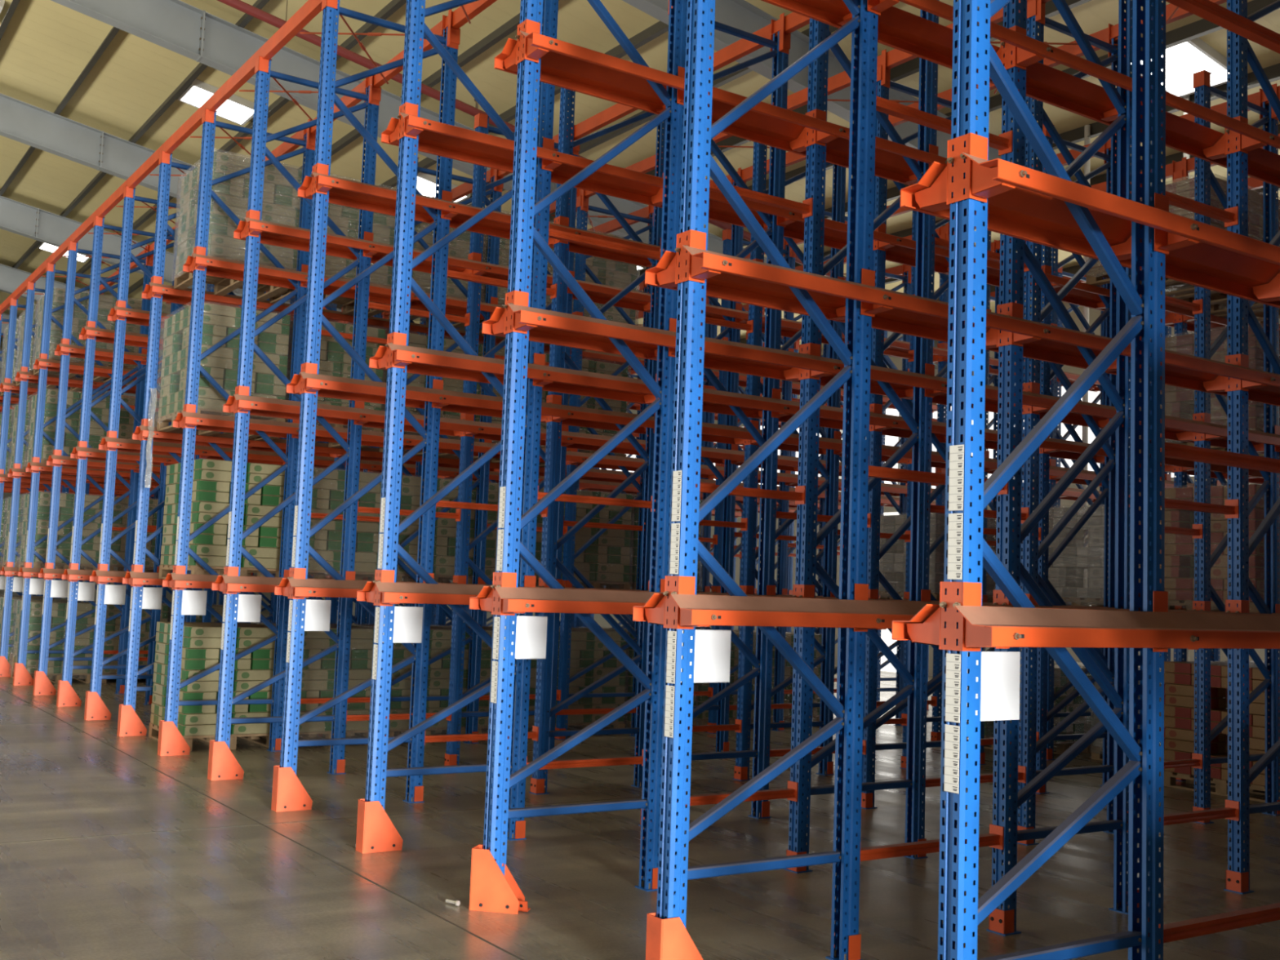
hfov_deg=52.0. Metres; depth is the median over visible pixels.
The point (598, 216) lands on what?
rod
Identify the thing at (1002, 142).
spacer
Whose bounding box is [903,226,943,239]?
beam
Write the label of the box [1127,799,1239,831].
spacer
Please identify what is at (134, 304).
load
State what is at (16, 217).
beam
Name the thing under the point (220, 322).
load
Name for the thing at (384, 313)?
beam
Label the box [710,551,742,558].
spacer
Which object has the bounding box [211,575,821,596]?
rail
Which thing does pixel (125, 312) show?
rail
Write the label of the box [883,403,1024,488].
window
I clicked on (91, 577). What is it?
rail
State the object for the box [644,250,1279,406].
rail
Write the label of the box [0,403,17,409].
rail
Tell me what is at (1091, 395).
window
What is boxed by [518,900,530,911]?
bracket
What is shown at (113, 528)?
spacer
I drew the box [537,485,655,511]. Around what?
spacer
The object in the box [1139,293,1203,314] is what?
spacer
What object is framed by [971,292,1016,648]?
frame
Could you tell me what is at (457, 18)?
beam
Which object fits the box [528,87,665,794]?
frame
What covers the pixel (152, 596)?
placard
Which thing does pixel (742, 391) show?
frame
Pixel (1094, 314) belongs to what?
wall
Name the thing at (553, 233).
spacer
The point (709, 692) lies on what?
spacer
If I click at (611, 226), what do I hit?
beam
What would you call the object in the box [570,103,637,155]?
beam
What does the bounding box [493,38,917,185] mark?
rail
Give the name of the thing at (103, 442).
rail
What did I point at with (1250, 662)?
load
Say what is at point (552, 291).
spacer
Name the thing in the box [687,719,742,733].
spacer
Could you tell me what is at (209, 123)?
frame
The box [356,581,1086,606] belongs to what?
rail
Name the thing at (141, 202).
rod
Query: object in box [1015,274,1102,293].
beam
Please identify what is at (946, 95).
beam
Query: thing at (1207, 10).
spacer
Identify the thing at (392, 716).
spacer
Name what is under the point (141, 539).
frame
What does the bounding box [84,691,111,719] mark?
guard
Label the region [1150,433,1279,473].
spacer
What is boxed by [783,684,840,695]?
spacer
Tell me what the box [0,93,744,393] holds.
beam
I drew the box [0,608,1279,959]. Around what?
floor
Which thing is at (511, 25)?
beam
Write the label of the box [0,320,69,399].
load
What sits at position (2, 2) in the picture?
roof light
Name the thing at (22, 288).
beam
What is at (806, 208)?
spacer
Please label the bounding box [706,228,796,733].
frame
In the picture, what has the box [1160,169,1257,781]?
frame
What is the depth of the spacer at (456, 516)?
10.80 m
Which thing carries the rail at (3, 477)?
attached to the frame at (14, 304)
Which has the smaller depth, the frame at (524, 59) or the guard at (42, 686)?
the frame at (524, 59)
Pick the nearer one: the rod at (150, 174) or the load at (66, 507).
the rod at (150, 174)
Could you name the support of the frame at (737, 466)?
on the floor
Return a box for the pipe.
[217,0,998,352]
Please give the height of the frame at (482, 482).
5.564 m
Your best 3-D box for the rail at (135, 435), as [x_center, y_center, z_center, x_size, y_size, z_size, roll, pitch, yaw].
[-0.405,-0.045,15.527,10.705,0.115,0.144,5,-6,-34]
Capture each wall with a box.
[0,492,219,604]
[253,302,1279,676]
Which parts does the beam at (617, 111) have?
plate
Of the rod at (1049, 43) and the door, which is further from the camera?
the door
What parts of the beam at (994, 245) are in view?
plate, plate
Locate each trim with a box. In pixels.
[0,0,20,39]
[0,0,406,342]
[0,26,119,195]
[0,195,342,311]
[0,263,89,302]
[0,312,21,336]
[0,348,316,442]
[0,688,1097,959]
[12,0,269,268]
[182,20,668,306]
[337,0,1091,309]
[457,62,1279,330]
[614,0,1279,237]
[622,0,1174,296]
[635,124,1279,311]
[740,265,1080,343]
[764,186,1279,311]
[1080,124,1090,662]
[1182,94,1189,661]
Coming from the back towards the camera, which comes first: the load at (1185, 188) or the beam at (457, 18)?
the load at (1185, 188)
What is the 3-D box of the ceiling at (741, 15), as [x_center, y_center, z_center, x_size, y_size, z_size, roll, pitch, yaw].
[-2.781,-6.572,13.104,31.000,5.922,0.220,5,-6,-34]
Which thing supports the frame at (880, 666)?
on the floor
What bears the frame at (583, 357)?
on the floor
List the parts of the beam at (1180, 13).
plate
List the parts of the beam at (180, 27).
splice plate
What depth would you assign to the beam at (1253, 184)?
12.54 m
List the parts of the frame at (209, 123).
foot plate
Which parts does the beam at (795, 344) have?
plate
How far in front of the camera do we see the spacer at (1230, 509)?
7.20 m
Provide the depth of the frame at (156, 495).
19.85 m
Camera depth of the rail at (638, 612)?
5.30 m
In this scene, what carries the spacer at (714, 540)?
attached to the frame at (570, 555)
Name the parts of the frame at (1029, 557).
foot plate, foot plate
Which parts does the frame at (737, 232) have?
foot plate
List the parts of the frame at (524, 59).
foot plate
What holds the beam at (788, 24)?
attached to the frame at (814, 141)
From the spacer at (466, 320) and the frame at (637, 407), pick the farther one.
the frame at (637, 407)
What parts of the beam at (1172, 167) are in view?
plate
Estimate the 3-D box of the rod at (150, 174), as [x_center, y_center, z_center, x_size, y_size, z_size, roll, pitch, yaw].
[-4.392,-3.063,13.233,1.108,0.026,0.024,2,-5,2]
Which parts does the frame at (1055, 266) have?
foot plate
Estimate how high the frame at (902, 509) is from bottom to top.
5.564 m
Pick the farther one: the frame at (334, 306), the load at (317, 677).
the frame at (334, 306)
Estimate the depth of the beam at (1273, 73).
17.41 m
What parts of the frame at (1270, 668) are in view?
foot plate, foot plate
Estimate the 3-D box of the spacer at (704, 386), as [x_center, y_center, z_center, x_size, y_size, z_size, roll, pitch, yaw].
[0.508,-1.044,14.296,0.920,0.105,0.080,5,-6,-34]
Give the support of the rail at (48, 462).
attached to the frame at (73, 249)
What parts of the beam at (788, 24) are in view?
plate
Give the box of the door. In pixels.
[879,512,899,671]
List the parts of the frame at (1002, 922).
foot plate, foot plate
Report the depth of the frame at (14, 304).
19.75 m
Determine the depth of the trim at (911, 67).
16.83 m
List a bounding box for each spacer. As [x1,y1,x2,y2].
[103,650,148,653]
[111,526,155,532]
[120,404,159,411]
[138,657,147,661]
[146,524,156,528]
[297,697,370,703]
[308,512,379,521]
[318,329,386,344]
[346,710,451,724]
[357,501,461,521]
[368,296,470,326]
[424,725,538,746]
[435,500,547,516]
[447,263,556,298]
[479,689,560,700]
[486,524,567,534]
[494,355,549,366]
[526,749,646,769]
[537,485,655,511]
[548,226,664,260]
[555,706,638,715]
[563,515,644,530]
[631,432,640,437]
[684,780,798,806]
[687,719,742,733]
[692,314,753,333]
[693,687,713,697]
[695,483,805,504]
[697,534,717,544]
[698,383,722,390]
[698,518,747,530]
[705,178,813,218]
[710,543,758,550]
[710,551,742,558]
[713,442,744,450]
[728,703,791,710]
[733,532,796,541]
[767,739,866,756]
[774,552,795,556]
[776,511,871,527]
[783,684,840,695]
[786,542,844,550]
[791,397,843,408]
[831,713,906,725]
[837,529,911,542]
[841,339,914,362]
[855,823,1004,866]
[864,458,1008,494]
[871,91,1013,155]
[876,695,937,706]
[915,764,1026,790]
[920,500,1029,523]
[925,231,1029,271]
[966,731,1039,745]
[977,527,1041,540]
[986,540,1022,546]
[989,368,1046,386]
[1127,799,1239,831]
[1128,494,1239,518]
[1130,182,1238,226]
[1138,524,1203,538]
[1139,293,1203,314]
[1148,752,1203,768]
[1148,902,1279,943]
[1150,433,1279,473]
[1165,0,1279,53]
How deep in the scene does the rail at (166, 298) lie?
13.52 m
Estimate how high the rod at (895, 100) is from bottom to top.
0.026 m
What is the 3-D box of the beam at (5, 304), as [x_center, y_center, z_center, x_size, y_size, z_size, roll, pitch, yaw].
[-9.881,-2.749,20.493,0.052,0.112,1.450,5,-6,-34]
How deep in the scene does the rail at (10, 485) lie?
21.30 m
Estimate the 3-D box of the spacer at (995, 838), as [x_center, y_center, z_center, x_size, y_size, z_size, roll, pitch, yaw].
[1.292,1.636,5.893,0.920,0.105,0.080,5,-6,-34]
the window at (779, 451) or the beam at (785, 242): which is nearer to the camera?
the beam at (785, 242)
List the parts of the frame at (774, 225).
foot plate, foot plate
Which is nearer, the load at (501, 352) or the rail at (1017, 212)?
the rail at (1017, 212)
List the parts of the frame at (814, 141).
foot plate, foot plate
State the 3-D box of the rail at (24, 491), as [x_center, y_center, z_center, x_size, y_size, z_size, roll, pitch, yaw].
[-6.776,0.499,24.886,10.705,0.115,0.162,5,-6,-34]
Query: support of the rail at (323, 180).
attached to the frame at (318, 193)
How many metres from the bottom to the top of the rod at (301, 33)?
0.026 m
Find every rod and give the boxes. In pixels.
[42,275,106,278]
[63,255,146,258]
[63,274,88,285]
[86,253,119,271]
[88,232,171,235]
[111,229,150,251]
[115,205,174,208]
[141,201,178,226]
[150,173,186,176]
[190,136,306,140]
[219,127,250,155]
[239,89,368,93]
[272,77,316,126]
[299,31,446,36]
[339,14,388,84]
[461,5,471,23]
[551,214,652,218]
[586,211,595,231]
[717,145,769,148]
[827,99,918,102]
[990,41,1117,45]
[1161,6,1178,29]
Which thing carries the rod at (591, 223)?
attached to the frame at (570, 555)
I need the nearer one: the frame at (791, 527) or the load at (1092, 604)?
the load at (1092, 604)
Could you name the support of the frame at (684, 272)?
on the floor
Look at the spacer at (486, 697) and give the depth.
13.01 m
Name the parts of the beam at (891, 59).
plate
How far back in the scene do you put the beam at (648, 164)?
12.76 m
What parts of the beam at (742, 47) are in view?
plate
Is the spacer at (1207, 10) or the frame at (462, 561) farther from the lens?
the frame at (462, 561)
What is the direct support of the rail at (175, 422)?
attached to the frame at (209, 123)
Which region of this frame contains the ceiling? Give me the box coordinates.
[0,0,1279,383]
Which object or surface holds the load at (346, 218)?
on the rail at (157, 288)
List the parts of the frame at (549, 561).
foot plate, foot plate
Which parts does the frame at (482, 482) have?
foot plate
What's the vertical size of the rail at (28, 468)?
0.115 m
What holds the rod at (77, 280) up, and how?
attached to the frame at (51, 271)
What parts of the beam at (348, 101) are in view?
plate, plate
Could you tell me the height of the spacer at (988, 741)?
0.105 m
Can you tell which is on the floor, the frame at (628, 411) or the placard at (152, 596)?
the frame at (628, 411)
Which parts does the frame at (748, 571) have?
foot plate, foot plate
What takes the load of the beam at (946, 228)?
attached to the frame at (1055, 266)
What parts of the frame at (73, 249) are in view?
foot plate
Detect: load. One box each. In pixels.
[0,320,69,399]
[0,408,13,474]
[0,499,7,566]
[0,595,43,604]
[0,597,67,666]
[2,495,44,568]
[8,399,42,479]
[10,600,95,683]
[15,304,83,391]
[17,491,102,571]
[26,388,110,475]
[33,288,116,382]
[84,601,168,683]
[92,496,171,572]
[96,396,179,481]
[102,298,186,386]
[148,622,276,751]
[156,302,290,439]
[158,458,286,578]
[161,603,223,622]
[173,151,303,302]
[253,319,385,448]
[255,622,377,746]
[269,175,395,315]
[275,467,382,580]
[351,624,469,737]
[360,333,464,456]
[365,475,476,583]
[368,195,484,328]
[430,625,537,733]
[438,343,549,462]
[444,212,554,338]
[448,482,544,584]
[518,227,636,351]
[523,356,627,469]
[528,627,626,734]
[535,489,631,589]
[581,627,696,728]
[582,495,702,591]
[694,631,758,725]
[732,630,823,728]
[862,513,995,602]
[967,664,1093,755]
[986,519,1022,595]
[1031,506,1108,606]
[1053,661,1139,746]
[1085,177,1266,296]
[1090,567,1213,610]
[1091,671,1226,761]
[1138,484,1279,612]
[1139,324,1279,461]
[1160,199,1279,315]
[1160,661,1279,802]
[1214,302,1279,326]
[1225,661,1279,751]
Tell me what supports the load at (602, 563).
on the rail at (165, 582)
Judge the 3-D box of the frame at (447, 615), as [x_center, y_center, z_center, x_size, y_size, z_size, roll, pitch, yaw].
[-2.760,0.074,17.264,1.048,5.564,0.380,5,-6,-34]
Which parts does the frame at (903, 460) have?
foot plate, foot plate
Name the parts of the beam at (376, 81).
plate, plate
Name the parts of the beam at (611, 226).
plate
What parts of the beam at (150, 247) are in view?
plate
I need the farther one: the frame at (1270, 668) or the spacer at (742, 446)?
the spacer at (742, 446)
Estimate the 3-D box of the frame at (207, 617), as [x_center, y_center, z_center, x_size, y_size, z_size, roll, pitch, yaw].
[-5.161,-0.001,17.389,1.048,5.564,0.380,5,-6,-34]
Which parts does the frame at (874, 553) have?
foot plate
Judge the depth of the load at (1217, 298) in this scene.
11.56 m
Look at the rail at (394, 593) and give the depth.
7.59 m
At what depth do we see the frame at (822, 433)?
13.40 m
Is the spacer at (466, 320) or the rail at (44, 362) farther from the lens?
the rail at (44, 362)
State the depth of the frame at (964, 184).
4.18 m
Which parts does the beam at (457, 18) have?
plate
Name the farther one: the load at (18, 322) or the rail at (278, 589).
the load at (18, 322)
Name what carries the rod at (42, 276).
attached to the frame at (51, 271)
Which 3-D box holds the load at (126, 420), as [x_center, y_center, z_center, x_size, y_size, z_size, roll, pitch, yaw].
[-7.146,-0.568,18.717,0.922,1.080,1.149,5,-6,-34]
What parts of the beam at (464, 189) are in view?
plate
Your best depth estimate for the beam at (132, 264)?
17.36 m
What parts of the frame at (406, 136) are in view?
foot plate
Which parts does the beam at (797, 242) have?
plate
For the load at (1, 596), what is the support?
on the floor
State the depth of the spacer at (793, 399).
15.16 m
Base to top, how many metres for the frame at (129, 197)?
5.564 m
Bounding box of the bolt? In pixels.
[445,899,460,906]
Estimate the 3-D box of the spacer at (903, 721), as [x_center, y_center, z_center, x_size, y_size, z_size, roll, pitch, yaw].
[2.020,2.134,11.628,0.920,0.105,0.080,5,-6,-34]
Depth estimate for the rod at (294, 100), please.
10.98 m
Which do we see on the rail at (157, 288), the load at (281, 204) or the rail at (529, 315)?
the load at (281, 204)
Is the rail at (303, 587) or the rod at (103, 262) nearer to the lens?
the rail at (303, 587)
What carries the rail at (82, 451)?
attached to the frame at (99, 226)
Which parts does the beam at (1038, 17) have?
plate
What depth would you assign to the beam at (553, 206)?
14.09 m
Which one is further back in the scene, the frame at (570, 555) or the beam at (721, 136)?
the frame at (570, 555)
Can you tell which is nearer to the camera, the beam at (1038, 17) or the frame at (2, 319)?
the beam at (1038, 17)
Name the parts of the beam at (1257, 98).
plate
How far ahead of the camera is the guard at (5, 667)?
18.21 m
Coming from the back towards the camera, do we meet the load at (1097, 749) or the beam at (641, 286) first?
the beam at (641, 286)
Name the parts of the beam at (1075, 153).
plate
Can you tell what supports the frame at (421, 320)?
on the floor
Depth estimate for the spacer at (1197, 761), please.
9.40 m
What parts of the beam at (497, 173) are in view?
plate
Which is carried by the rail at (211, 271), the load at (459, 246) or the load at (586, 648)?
the load at (459, 246)
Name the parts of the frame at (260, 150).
foot plate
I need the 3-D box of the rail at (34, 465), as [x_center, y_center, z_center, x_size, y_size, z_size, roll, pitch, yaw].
[-3.516,0.221,20.097,10.705,0.115,0.162,5,-6,-34]
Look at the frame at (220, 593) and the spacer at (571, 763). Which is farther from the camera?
the frame at (220, 593)
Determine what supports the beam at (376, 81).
attached to the frame at (318, 193)
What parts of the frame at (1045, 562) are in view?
foot plate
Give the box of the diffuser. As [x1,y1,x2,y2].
[417,176,465,201]
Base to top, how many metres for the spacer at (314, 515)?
0.105 m
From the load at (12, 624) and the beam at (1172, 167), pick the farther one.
the load at (12, 624)
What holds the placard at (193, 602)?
attached to the frame at (209, 123)
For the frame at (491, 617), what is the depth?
24.14 m
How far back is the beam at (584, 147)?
19.53 m
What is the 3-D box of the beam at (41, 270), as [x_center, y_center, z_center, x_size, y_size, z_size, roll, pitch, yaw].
[-8.251,-2.888,18.099,0.052,0.112,1.450,5,-6,-34]
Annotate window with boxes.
[600,453,636,472]
[713,426,821,486]
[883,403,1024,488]
[1057,379,1192,477]
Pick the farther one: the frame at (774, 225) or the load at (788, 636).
the load at (788, 636)
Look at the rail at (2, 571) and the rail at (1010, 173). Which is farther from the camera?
the rail at (2, 571)
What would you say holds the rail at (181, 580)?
attached to the frame at (209, 123)
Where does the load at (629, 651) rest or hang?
on the floor
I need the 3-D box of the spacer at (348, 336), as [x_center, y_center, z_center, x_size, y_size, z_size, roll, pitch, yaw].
[-2.665,-1.333,12.153,0.920,0.105,0.080,5,-6,-34]
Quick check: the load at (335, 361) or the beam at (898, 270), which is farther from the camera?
the beam at (898, 270)
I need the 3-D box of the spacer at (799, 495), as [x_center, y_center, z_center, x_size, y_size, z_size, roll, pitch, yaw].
[0.536,0.052,7.227,0.920,0.105,0.080,5,-6,-34]
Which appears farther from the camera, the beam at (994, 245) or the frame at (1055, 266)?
the beam at (994, 245)
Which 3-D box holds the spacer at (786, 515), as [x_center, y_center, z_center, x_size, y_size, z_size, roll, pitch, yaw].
[1.308,0.266,9.495,0.920,0.105,0.080,5,-6,-34]
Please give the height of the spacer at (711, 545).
0.105 m
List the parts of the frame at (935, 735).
foot plate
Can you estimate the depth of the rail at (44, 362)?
17.48 m
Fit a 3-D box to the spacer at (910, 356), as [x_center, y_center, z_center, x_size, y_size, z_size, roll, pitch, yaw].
[2.139,-1.183,11.901,0.920,0.105,0.080,5,-6,-34]
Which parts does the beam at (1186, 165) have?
plate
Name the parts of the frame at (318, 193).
foot plate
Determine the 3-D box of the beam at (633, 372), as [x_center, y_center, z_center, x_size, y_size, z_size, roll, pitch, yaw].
[-0.384,-1.966,25.157,0.090,0.270,1.450,5,-6,-34]
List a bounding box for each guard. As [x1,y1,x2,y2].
[0,656,11,676]
[13,662,34,685]
[32,671,56,695]
[56,680,81,706]
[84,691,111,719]
[116,704,146,736]
[157,720,190,755]
[207,740,244,780]
[271,764,312,812]
[355,798,403,853]
[469,844,524,914]
[645,912,702,959]
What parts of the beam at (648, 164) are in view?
plate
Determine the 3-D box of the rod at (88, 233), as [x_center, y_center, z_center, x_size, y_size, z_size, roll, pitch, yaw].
[-6.022,-2.924,15.627,1.108,0.026,0.024,2,-5,2]
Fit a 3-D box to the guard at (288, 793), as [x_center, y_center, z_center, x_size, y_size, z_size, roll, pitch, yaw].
[-2.308,2.035,8.704,0.242,0.285,0.154,5,-6,-34]
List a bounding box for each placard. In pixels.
[0,575,5,590]
[7,577,23,591]
[26,577,44,594]
[47,579,68,597]
[71,582,95,600]
[101,584,126,604]
[134,586,162,609]
[177,590,207,615]
[228,594,261,622]
[295,599,331,631]
[382,606,422,643]
[502,615,547,658]
[680,629,731,683]
[966,651,1020,721]
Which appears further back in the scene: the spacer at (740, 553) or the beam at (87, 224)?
the spacer at (740, 553)
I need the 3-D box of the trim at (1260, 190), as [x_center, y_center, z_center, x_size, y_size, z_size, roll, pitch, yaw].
[-0.816,-3.247,32.052,0.160,0.196,76.000,5,-6,-34]
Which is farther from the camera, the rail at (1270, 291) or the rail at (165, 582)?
the rail at (165, 582)
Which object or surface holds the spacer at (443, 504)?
attached to the frame at (318, 193)
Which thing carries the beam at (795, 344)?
attached to the frame at (842, 403)
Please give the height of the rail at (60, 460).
0.115 m
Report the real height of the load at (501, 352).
1.080 m
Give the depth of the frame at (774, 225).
9.17 m
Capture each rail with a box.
[0,382,37,395]
[0,393,31,401]
[0,400,18,404]
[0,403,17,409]
[0,473,154,491]
[0,566,4,574]
[1,382,159,400]
[3,488,151,498]
[3,491,28,493]
[4,481,128,491]
[4,482,153,496]
[4,486,128,496]
[4,566,403,581]
[7,468,151,487]
[11,467,159,485]
[14,372,157,394]
[17,567,146,576]
[18,370,159,393]
[22,567,145,577]
[26,462,155,480]
[29,462,159,479]
[33,359,636,437]
[37,358,635,433]
[38,568,96,577]
[42,568,631,589]
[46,455,715,515]
[51,454,741,516]
[54,344,161,368]
[59,343,161,363]
[62,568,115,579]
[66,568,791,595]
[70,447,762,512]
[75,446,796,512]
[79,328,781,428]
[84,326,781,424]
[89,570,789,595]
[95,570,788,595]
[98,437,819,510]
[104,436,840,509]
[107,307,164,328]
[113,306,173,321]
[122,571,152,583]
[129,572,757,594]
[132,426,899,506]
[139,425,935,505]
[142,284,896,408]
[149,282,937,409]
[162,573,756,594]
[171,573,822,596]
[173,413,988,505]
[182,255,484,319]
[191,253,503,312]
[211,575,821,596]
[222,395,1093,502]
[222,575,820,596]
[233,394,1102,498]
[244,217,1101,385]
[274,577,883,599]
[286,373,1099,486]
[288,577,1071,605]
[297,175,650,267]
[300,372,1212,488]
[311,172,661,251]
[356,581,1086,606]
[374,582,1181,609]
[381,117,1226,333]
[387,342,1279,479]
[399,111,1248,325]
[469,586,1215,611]
[481,306,1279,456]
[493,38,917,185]
[494,586,1279,614]
[506,302,1279,445]
[519,30,946,164]
[632,593,1215,621]
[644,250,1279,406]
[670,593,1279,628]
[682,244,1279,387]
[760,0,1279,186]
[891,604,1266,639]
[897,0,1279,149]
[900,161,1279,308]
[954,605,1279,648]
[961,151,1279,265]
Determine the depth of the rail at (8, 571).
18.22 m
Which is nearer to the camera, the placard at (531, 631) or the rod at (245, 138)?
the placard at (531, 631)
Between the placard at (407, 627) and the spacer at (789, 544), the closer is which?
the placard at (407, 627)
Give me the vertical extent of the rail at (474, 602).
0.115 m
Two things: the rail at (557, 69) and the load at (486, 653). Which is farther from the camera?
the load at (486, 653)
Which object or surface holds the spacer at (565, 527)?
attached to the frame at (482, 482)
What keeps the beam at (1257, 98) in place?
attached to the frame at (1270, 668)
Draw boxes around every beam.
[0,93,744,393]
[0,292,13,314]
[1,0,559,377]
[12,275,30,299]
[29,256,49,283]
[48,234,71,264]
[50,0,939,368]
[71,208,97,242]
[80,25,838,391]
[97,178,128,217]
[99,266,119,290]
[127,143,164,188]
[129,245,146,269]
[146,222,177,266]
[163,100,207,154]
[207,47,261,111]
[260,0,321,60]
[262,122,307,161]
[306,76,369,150]
[368,14,448,105]
[382,311,390,318]
[431,168,494,201]
[446,0,497,49]
[493,129,567,192]
[533,188,580,217]
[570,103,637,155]
[580,153,657,211]
[586,204,652,234]
[627,369,638,378]
[635,310,644,319]
[636,280,646,291]
[652,174,736,222]
[662,132,733,152]
[700,304,748,324]
[708,18,777,71]
[737,151,806,186]
[743,238,788,259]
[769,55,879,111]
[777,12,809,53]
[789,221,847,257]
[794,339,801,350]
[795,252,850,271]
[844,264,906,283]
[879,0,1031,88]
[886,204,912,217]
[888,88,956,126]
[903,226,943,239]
[906,240,999,283]
[943,222,976,239]
[967,23,1117,105]
[990,289,1010,302]
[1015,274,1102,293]
[1031,138,1111,169]
[1035,0,1050,24]
[1090,160,1178,193]
[1110,88,1269,163]
[1115,0,1226,57]
[1178,133,1279,180]
[1242,177,1262,190]
[1266,83,1279,120]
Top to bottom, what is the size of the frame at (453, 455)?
5.564 m
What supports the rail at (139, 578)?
attached to the frame at (141, 539)
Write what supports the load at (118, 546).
on the rail at (20, 573)
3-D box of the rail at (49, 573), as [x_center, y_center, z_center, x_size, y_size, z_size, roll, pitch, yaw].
[-2.750,1.524,18.787,10.705,0.115,0.162,5,-6,-34]
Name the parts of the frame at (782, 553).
foot plate, foot plate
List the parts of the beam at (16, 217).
splice plate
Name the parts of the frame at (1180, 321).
foot plate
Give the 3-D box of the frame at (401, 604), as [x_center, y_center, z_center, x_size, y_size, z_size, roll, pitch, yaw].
[-4.433,0.497,23.124,1.048,5.564,0.380,5,-6,-34]
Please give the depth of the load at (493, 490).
13.10 m
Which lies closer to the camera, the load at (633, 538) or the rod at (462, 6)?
the rod at (462, 6)
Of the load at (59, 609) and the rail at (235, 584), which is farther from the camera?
the load at (59, 609)
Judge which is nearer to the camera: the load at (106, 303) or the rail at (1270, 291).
the rail at (1270, 291)
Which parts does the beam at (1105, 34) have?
plate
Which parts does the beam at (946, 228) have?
plate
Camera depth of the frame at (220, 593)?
18.52 m
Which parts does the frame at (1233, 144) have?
foot plate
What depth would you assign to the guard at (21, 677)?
17.00 m
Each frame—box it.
[0,280,103,659]
[0,297,70,599]
[0,313,50,596]
[0,333,30,595]
[17,262,118,684]
[38,240,153,693]
[62,215,180,705]
[89,186,213,697]
[108,379,166,603]
[123,151,260,710]
[128,489,172,595]
[151,302,217,604]
[164,108,315,751]
[202,294,294,624]
[213,590,247,622]
[214,56,381,774]
[218,437,282,621]
[237,291,337,622]
[277,297,381,624]
[280,0,460,803]
[307,306,389,624]
[324,575,375,624]
[325,306,431,624]
[351,316,425,624]
[354,603,407,623]
[364,0,561,840]
[384,157,503,743]
[406,316,466,626]
[430,453,492,626]
[432,454,453,624]
[432,607,435,625]
[435,322,497,626]
[444,112,579,765]
[445,604,470,626]
[480,0,700,891]
[486,615,493,622]
[492,345,590,627]
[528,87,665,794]
[554,195,653,739]
[573,286,647,628]
[582,377,640,628]
[589,374,639,628]
[635,164,748,754]
[635,316,702,462]
[637,297,719,629]
[638,0,795,826]
[644,0,899,959]
[694,297,764,630]
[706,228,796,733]
[710,390,740,630]
[733,142,845,781]
[736,332,799,632]
[773,314,829,635]
[783,0,946,873]
[793,210,890,739]
[815,355,843,644]
[838,271,911,725]
[861,65,973,808]
[876,330,937,710]
[897,210,995,768]
[906,0,1199,959]
[928,233,1002,741]
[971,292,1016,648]
[984,0,1161,936]
[1008,0,1141,845]
[1025,123,1115,793]
[1033,247,1110,759]
[1052,266,1109,661]
[1159,295,1221,670]
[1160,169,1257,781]
[1176,70,1279,823]
[1202,0,1279,893]
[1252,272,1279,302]
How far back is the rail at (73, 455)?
15.18 m
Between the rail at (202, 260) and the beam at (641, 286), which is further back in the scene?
the beam at (641, 286)
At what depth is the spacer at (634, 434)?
19.13 m
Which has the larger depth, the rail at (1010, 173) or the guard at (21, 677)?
the guard at (21, 677)
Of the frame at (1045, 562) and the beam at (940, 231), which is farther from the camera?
the beam at (940, 231)
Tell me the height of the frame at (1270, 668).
5.564 m
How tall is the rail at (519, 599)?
0.115 m
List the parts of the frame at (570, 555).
foot plate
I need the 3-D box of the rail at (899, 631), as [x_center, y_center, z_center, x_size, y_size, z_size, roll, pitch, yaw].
[5.251,0.842,7.033,10.705,0.115,0.144,5,-6,-34]
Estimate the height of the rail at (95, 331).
0.115 m
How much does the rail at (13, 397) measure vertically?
0.115 m
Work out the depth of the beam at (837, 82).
10.52 m
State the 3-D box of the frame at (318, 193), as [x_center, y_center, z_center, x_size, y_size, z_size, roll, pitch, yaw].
[-1.858,-0.563,9.134,1.048,5.564,0.380,5,-6,-34]
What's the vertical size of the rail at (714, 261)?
0.115 m
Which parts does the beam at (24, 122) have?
splice plate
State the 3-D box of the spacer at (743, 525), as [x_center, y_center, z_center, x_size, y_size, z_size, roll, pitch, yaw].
[0.493,0.336,10.693,0.920,0.105,0.080,5,-6,-34]
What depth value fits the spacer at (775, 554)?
18.79 m
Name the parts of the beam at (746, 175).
plate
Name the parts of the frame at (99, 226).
foot plate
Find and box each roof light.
[0,0,4,13]
[37,241,90,262]
[177,79,253,125]
[395,172,471,202]
[636,265,646,271]
[1130,37,1242,97]
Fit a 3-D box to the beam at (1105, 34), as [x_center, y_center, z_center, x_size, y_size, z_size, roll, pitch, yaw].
[3.007,-3.095,9.969,0.090,0.270,1.450,5,-6,-34]
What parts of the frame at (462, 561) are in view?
foot plate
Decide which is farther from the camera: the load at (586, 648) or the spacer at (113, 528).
the spacer at (113, 528)
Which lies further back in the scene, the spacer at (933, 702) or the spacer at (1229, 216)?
the spacer at (933, 702)
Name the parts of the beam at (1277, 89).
plate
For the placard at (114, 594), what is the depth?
13.58 m
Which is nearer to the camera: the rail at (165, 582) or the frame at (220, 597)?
the rail at (165, 582)
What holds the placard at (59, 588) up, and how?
attached to the frame at (73, 249)
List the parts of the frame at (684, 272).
foot plate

